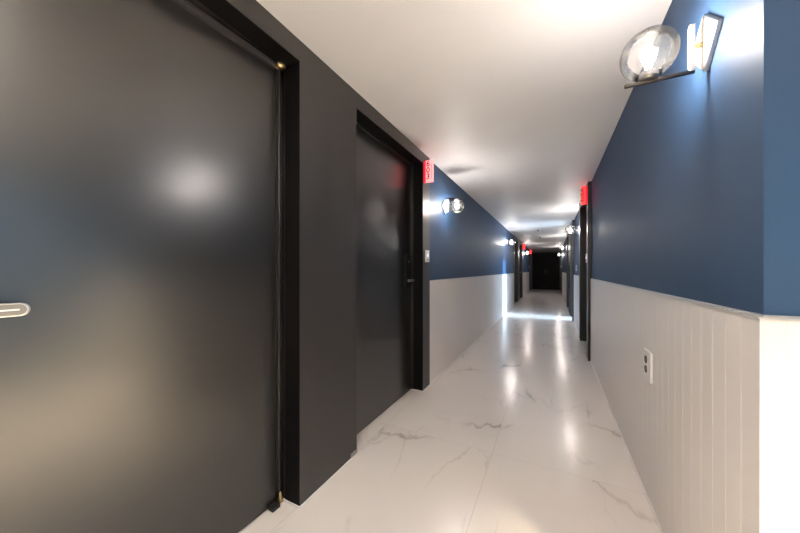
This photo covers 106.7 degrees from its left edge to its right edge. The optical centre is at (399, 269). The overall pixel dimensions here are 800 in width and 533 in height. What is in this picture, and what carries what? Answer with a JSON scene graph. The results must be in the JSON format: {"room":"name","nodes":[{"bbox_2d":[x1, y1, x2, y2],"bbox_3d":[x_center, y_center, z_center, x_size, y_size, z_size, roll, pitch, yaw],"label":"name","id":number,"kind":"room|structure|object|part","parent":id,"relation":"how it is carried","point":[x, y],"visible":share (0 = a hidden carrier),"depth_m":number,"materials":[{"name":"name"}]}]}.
{"room":"hotel corridor","nodes":[
{"label":"hotel corridor","id":0,"kind":"room"},
{"bbox_2d":[238,289,660,532],"bbox_3d":[4.252,1.210,7.541,3.490,0.120,22.100,0,0,27],"label":"floor","id":1,"kind":"structure","parent":0,"point":[520,433],"depth_m":1.86,"materials":[{"name":"white tile"}]},
{"bbox_2d":[256,0,671,250],"bbox_3d":[4.252,-1.173,7.541,3.490,0.120,22.100,0,0,27],"label":"ceiling","id":2,"kind":"structure","parent":0,"point":[519,103],"depth_m":1.71,"materials":[{"name":"white paint"}]},
{"bbox_2d":[430,164,528,279],"bbox_3d":[2.805,0.018,8.225,0.290,2.263,21.600,0,0,27],"label":"wall","id":3,"kind":"structure","parent":0,"point":[470,242],"depth_m":4.10,"materials":[{"name":"blue paint"}]},
{"bbox_2d":[187,0,429,505],"bbox_3d":[-0.496,0.018,1.714,0.276,2.263,2.961,0,0,27],"label":"door surround","id":4,"kind":"object","parent":3,"relation":"attached to","point":[321,112],"visible":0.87,"depth_m":1.56,"materials":[{"name":"black laminate"}]},
{"bbox_2d":[0,0,285,532],"bbox_3d":[-0.851,0.065,1.033,0.098,2.164,1.059,0,0,30],"label":"door","id":5,"kind":"structure","parent":4,"relation":"attached to","point":[141,140],"depth_m":0.99,"materials":[{"name":"black paint"}]},
{"bbox_3d":[-0.992,0.100,0.697,0.003,0.028,0.149,0,0,30],"label":"lever","id":6,"kind":"part","parent":5,"relation":"part of","materials":[{"name":"grey metal"}]},
{"bbox_3d":[-0.996,0.100,0.701,0.012,0.034,0.159,0,0,30],"label":"lever handle","id":7,"kind":"part","parent":5,"relation":"part of","materials":[{"name":"silver metal"}]},
{"bbox_3d":[-0.597,0.055,1.462,0.018,2.080,0.028,0,0,30],"label":"hinge rod","id":8,"kind":"part","parent":5,"relation":"part of","materials":[{"name":"grey metal"}]},
{"bbox_2d":[357,122,413,433],"bbox_3d":[-0.126,0.065,2.388,0.102,2.154,1.071,0,0,27],"label":"door","id":9,"kind":"structure","parent":4,"relation":"attached to","point":[385,280],"depth_m":2.36,"materials":[{"name":"black paint"}]},
{"bbox_3d":[0.073,0.015,2.777,0.014,0.300,0.108,0,0,27],"label":"lock plate","id":10,"kind":"part","parent":9,"relation":"part of","materials":[{"name":"black plastic"}]},
{"bbox_2d":[425,250,428,261],"bbox_3d":[0.266,-0.133,2.896,0.017,0.116,0.085,0,0,27],"label":"plate","id":11,"kind":"object","parent":4,"relation":"attached to","point":[426,251],"visible":1,"depth_m":2.87,"materials":[{"name":"white plastic"}]},
{"bbox_2d":[424,160,433,182],"bbox_3d":[0.271,-0.932,2.820,0.092,0.202,0.027,0,0,27],"label":"room sign","id":12,"kind":"object","parent":4,"relation":"attached to","point":[428,165],"visible":1,"depth_m":2.81,"materials":[{"name":"red plastic"}]},
{"bbox_2d":[283,300,519,507],"bbox_3d":[2.740,1.146,7.876,0.126,0.008,20.920,0,0,27],"label":"baseboard","id":13,"kind":"structure","parent":3,"relation":"attached to","point":[347,462],"depth_m":1.71,"materials":[{"name":"white"}]},
{"bbox_2d":[441,197,463,214],"bbox_3d":[0.606,-0.722,3.351,0.231,0.185,0.185,0,0,27],"label":"wall sconce","id":14,"kind":"object","parent":3,"relation":"attached to","point":[444,205],"visible":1,"depth_m":3.37,"materials":[{"name":"brown metal"}]},
{"bbox_3d":[0.516,-0.722,3.397,0.002,0.170,0.170,0,0,27],"label":"plate","id":15,"kind":"part","parent":14,"relation":"part of","materials":[{"name":"white ceramic"}]},
{"bbox_3d":[0.637,-0.709,3.335,0.160,0.150,0.160,0,0,27],"label":"glass globe","id":16,"kind":"part","parent":14,"relation":"part of"},
{"bbox_2d":[430,274,513,382],"bbox_3d":[1.979,0.628,6.278,0.011,1.028,7.419,0,0,27],"label":"wainscot","id":17,"kind":"structure","parent":3,"relation":"attached to","point":[462,310],"depth_m":3.97,"materials":[{"name":"white paint"}]},
{"bbox_2d":[430,273,513,280],"bbox_3d":[1.980,0.110,6.277,0.015,0.009,7.419,0,0,27],"label":"chair rail","id":18,"kind":"object","parent":3,"relation":"attached to","point":[510,273],"visible":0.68,"depth_m":4.17,"materials":[{"name":"white wood"}]},
{"bbox_2d":[505,239,514,245],"bbox_3d":[2.899,-0.722,7.839,0.231,0.185,0.185,0,0,27],"label":"wall sconce","id":19,"kind":"object","parent":3,"relation":"attached to","point":[511,240],"visible":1,"depth_m":7.85,"materials":[{"name":"glass"}]},
{"bbox_2d":[514,236,522,304],"bbox_3d":[4.270,0.018,11.047,0.272,2.263,3.160,0,0,27],"label":"door surround","id":20,"kind":"object","parent":3,"relation":"attached to","point":[518,246],"visible":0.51,"depth_m":10.83,"materials":[{"name":"black laminate"}]},
{"bbox_2d":[523,272,528,296],"bbox_3d":[6.012,0.628,14.171,0.011,1.028,3.990,0,0,27],"label":"wainscot","id":21,"kind":"structure","parent":3,"relation":"attached to","point":[525,274],"depth_m":13.70,"materials":[{"name":"white paint"}]},
{"bbox_2d":[529,249,530,289],"bbox_3d":[7.116,0.018,16.617,0.272,2.263,1.370,0,0,27],"label":"door surround","id":22,"kind":"object","parent":3,"relation":"attached to","point":[529,249],"visible":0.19,"depth_m":17.02,"materials":[{"name":"black laminate"}]},
{"bbox_2d":[562,0,799,315],"bbox_3d":[5.166,0.018,8.820,0.290,2.263,18.390,0,0,27],"label":"wall","id":23,"kind":"structure","parent":0,"point":[696,181],"depth_m":0.91,"materials":[{"name":"blue paint"}]},
{"bbox_2d":[561,247,561,293],"bbox_3d":[8.263,0.018,14.958,0.300,2.263,1.360,0,0,27],"label":"door surround","id":24,"kind":"object","parent":23,"relation":"attached to","point":[561,247],"visible":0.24,"depth_m":14.42,"materials":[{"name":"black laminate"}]},
{"bbox_2d":[562,272,566,303],"bbox_3d":[6.541,0.628,11.841,0.011,1.028,5.760,0,0,27],"label":"wainscot","id":25,"kind":"structure","parent":23,"relation":"attached to","point":[564,275],"depth_m":11.59,"materials":[{"name":"white paint"}]},
{"bbox_2d":[567,220,573,320],"bbox_3d":[4.657,0.018,7.901,0.300,2.263,2.970,0,0,27],"label":"door surround","id":26,"kind":"object","parent":23,"relation":"attached to","point":[570,238],"visible":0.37,"depth_m":7.32,"materials":[{"name":"black laminate"}]},
{"bbox_2d":[565,225,577,234],"bbox_3d":[3.113,-0.720,5.372,0.231,0.185,0.185,0,0,27],"label":"wall sconce","id":27,"kind":"object","parent":23,"relation":"attached to","point":[570,233],"visible":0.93,"depth_m":5.38,"materials":[{"name":"brown metal"}]},
{"bbox_3d":[3.081,-0.733,5.388,0.160,0.150,0.160,0,0,27],"label":"glass globe","id":28,"kind":"part","parent":27,"relation":"part of"},
{"bbox_2d":[574,275,578,331],"bbox_3d":[3.453,0.628,5.799,0.011,1.028,1.870,0,0,27],"label":"wainscot","id":29,"kind":"structure","parent":23,"relation":"attached to","point":[576,278],"depth_m":5.90,"materials":[{"name":"white paint"}]},
{"bbox_2d":[579,181,591,360],"bbox_3d":[2.817,0.018,4.299,0.300,2.263,1.380,0,0,27],"label":"door surround","id":30,"kind":"object","parent":23,"relation":"attached to","point":[585,211],"visible":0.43,"depth_m":4.79,"materials":[{"name":"black laminate"}]},
{"bbox_2d":[581,186,587,204],"bbox_3d":[2.358,-0.955,3.814,0.075,0.230,0.027,0,0,27],"label":"room sign","id":31,"kind":"object","parent":30,"relation":"attached to","point":[584,189],"visible":1,"depth_m":3.80,"materials":[{"name":"red plastic"}]},
{"bbox_2d":[563,297,662,532],"bbox_3d":[4.641,1.146,8.162,0.047,0.008,16.761,0,0,27],"label":"baseboard","id":32,"kind":"structure","parent":23,"relation":"attached to","point":[644,490],"depth_m":1.76,"materials":[{"name":"white"}]},
{"bbox_2d":[619,13,723,88],"bbox_3d":[0.876,-0.723,0.995,0.231,0.185,0.185,0,0,27],"label":"wall sconce","id":33,"kind":"object","parent":23,"relation":"attached to","point":[700,53],"visible":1,"depth_m":0.98,"materials":[{"name":"grey metal"}]},
{"bbox_3d":[0.845,-0.716,1.011,0.040,0.075,0.040,0,0,27],"label":"bulb","id":34,"kind":"part","parent":33,"relation":"part of","materials":[{"name":"white glass"}]},
{"bbox_3d":[0.845,-0.736,1.011,0.160,0.150,0.160,0,0,27],"label":"glass globe","id":35,"kind":"part","parent":33,"relation":"part of"},
{"bbox_3d":[0.867,-0.640,1.000,0.182,0.010,0.010,0,0,27],"label":"arm","id":36,"kind":"part","parent":33,"relation":"part of","materials":[{"name":"brown metal"}]},
{"bbox_3d":[0.967,-0.723,0.949,0.002,0.170,0.170,0,0,27],"label":"plate","id":37,"kind":"part","parent":33,"relation":"part of","materials":[{"name":"white ceramic"}]},
{"bbox_3d":[0.973,-0.723,0.946,0.014,0.185,0.185,0,0,27],"label":"wall plate","id":38,"kind":"part","parent":33,"relation":"part of","materials":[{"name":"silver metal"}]},
{"bbox_2d":[591,279,766,532],"bbox_3d":[1.622,0.628,2.214,0.011,1.028,3.421,0,0,27],"label":"wainscot","id":39,"kind":"structure","parent":23,"relation":"attached to","point":[695,437],"depth_m":1.06,"materials":[{"name":"white paint"}]},
{"bbox_2d":[644,348,652,383],"bbox_3d":[1.236,0.476,1.485,0.010,0.144,0.116,0,0,27],"label":"power outlet","id":40,"kind":"object","parent":39,"relation":"attached to","point":[648,356],"visible":1,"depth_m":1.46,"materials":[{"name":"white plastic"}]},
{"bbox_2d":[591,278,767,318],"bbox_3d":[1.619,0.110,2.213,0.015,0.009,3.425,0,0,27],"label":"chair rail","id":41,"kind":"object","parent":23,"relation":"attached to","point":[728,309],"visible":1,"depth_m":0.94,"materials":[{"name":"off white paint"}]},
{"bbox_3d":[8.580,0.018,17.514,2.062,2.263,0.200,0,0,27],"label":"wall","id":42,"kind":"structure","parent":0,"visible":0},
{"bbox_2d":[531,251,560,289],"bbox_3d":[8.513,0.040,17.382,1.542,2.220,0.096,0,0,27],"label":"door","id":43,"kind":"structure","parent":42,"relation":"in","point":[545,267],"depth_m":17.37,"materials":[{"name":"black laminate"}]},
{"bbox_3d":[1.753,0.018,0.351,1.398,2.263,0.200,0,0,27],"label":"wall","id":44,"kind":"structure","parent":0,"visible":0},
{"bbox_2d":[767,319,799,532],"bbox_3d":[1.500,0.628,0.362,1.458,1.028,0.011,0,0,27],"label":"wainscot","id":45,"kind":"structure","parent":44,"relation":"attached to","point":[783,336],"depth_m":0.68,"materials":[{"name":"white paint"}]},
{"bbox_2d":[768,315,799,320],"bbox_3d":[1.499,0.110,0.360,1.458,0.009,0.015,0,0,27],"label":"chair rail","id":46,"kind":"object","parent":44,"relation":"attached to","point":[770,317],"visible":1,"depth_m":0.68,"materials":[{"name":"white wood"}]}
]}

